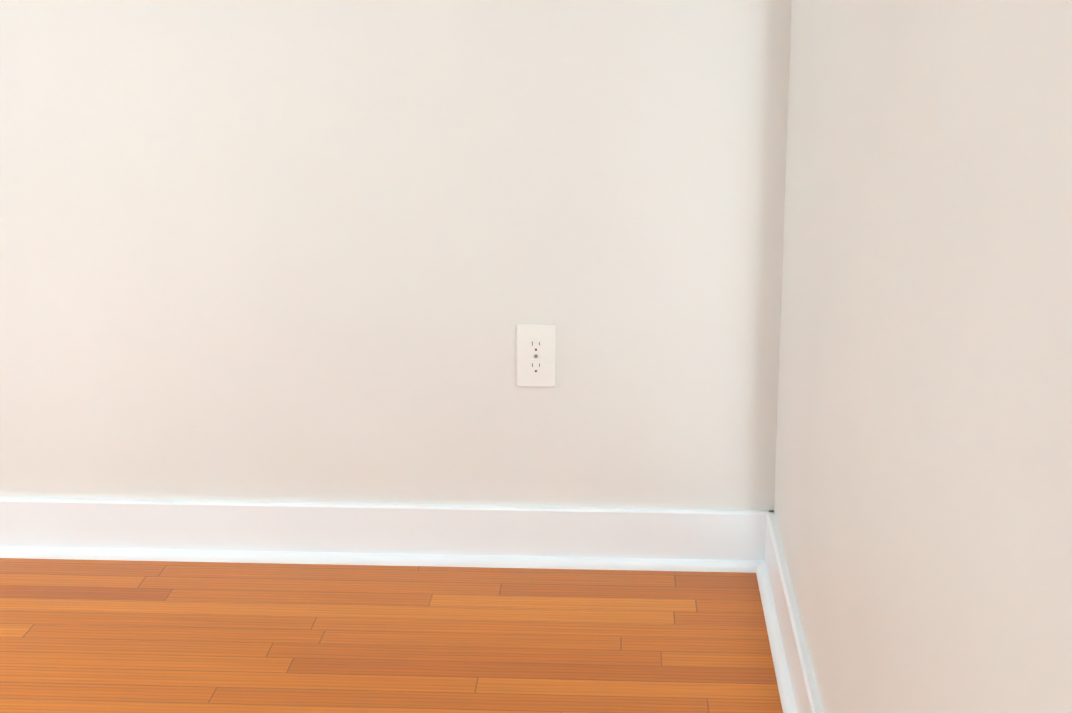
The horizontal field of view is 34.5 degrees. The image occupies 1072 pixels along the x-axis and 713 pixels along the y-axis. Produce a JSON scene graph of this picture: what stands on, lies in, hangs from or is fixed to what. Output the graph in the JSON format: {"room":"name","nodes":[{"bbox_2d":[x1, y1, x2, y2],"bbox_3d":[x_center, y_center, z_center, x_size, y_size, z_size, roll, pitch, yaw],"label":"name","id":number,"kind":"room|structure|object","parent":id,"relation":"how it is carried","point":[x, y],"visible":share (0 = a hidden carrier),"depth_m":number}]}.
{"room":"empty room","nodes":[
{"label":"empty room","id":0,"kind":"room"},
{"bbox_2d":[0,558,782,712],"bbox_3d":[-1.150,0.875,1.439,3.400,0.150,4.140,1,14,3],"label":"floor","id":1,"kind":"structure","parent":0,"point":[100,636],"depth_m":2.81},
{"bbox_2d":[0,0,790,509],"bbox_3d":[-1.043,-0.848,3.032,3.400,2.440,0.220,1,14,3],"label":"wall","id":2,"kind":"structure","parent":0,"point":[302,250],"depth_m":3.04},
{"bbox_2d":[0,497,773,572],"bbox_3d":[-1.050,0.314,3.187,2.960,0.108,0.031,1,14,3],"label":"baseboard","id":3,"kind":"structure","parent":2,"relation":"attached to","point":[639,539],"depth_m":3.15},
{"bbox_2d":[516,324,555,386],"bbox_3d":[0.000,-0.001,3.063,0.070,0.115,0.009,1,14,3],"label":"electrical outlet","id":4,"kind":"object","parent":2,"relation":"attached to","point":[535,355],"visible":1,"depth_m":3.06},
{"bbox_2d":[774,0,1071,712],"bbox_3d":[0.438,-0.362,1.047,0.220,2.440,3.700,1,14,3],"label":"wall","id":5,"kind":"structure","parent":0,"point":[923,493],"depth_m":1.53},
{"bbox_2d":[756,510,822,712],"bbox_3d":[0.312,0.769,1.331,0.031,0.108,3.700,1,14,3],"label":"baseboard","id":6,"kind":"structure","parent":5,"relation":"attached to","point":[797,685],"depth_m":2.70}
]}

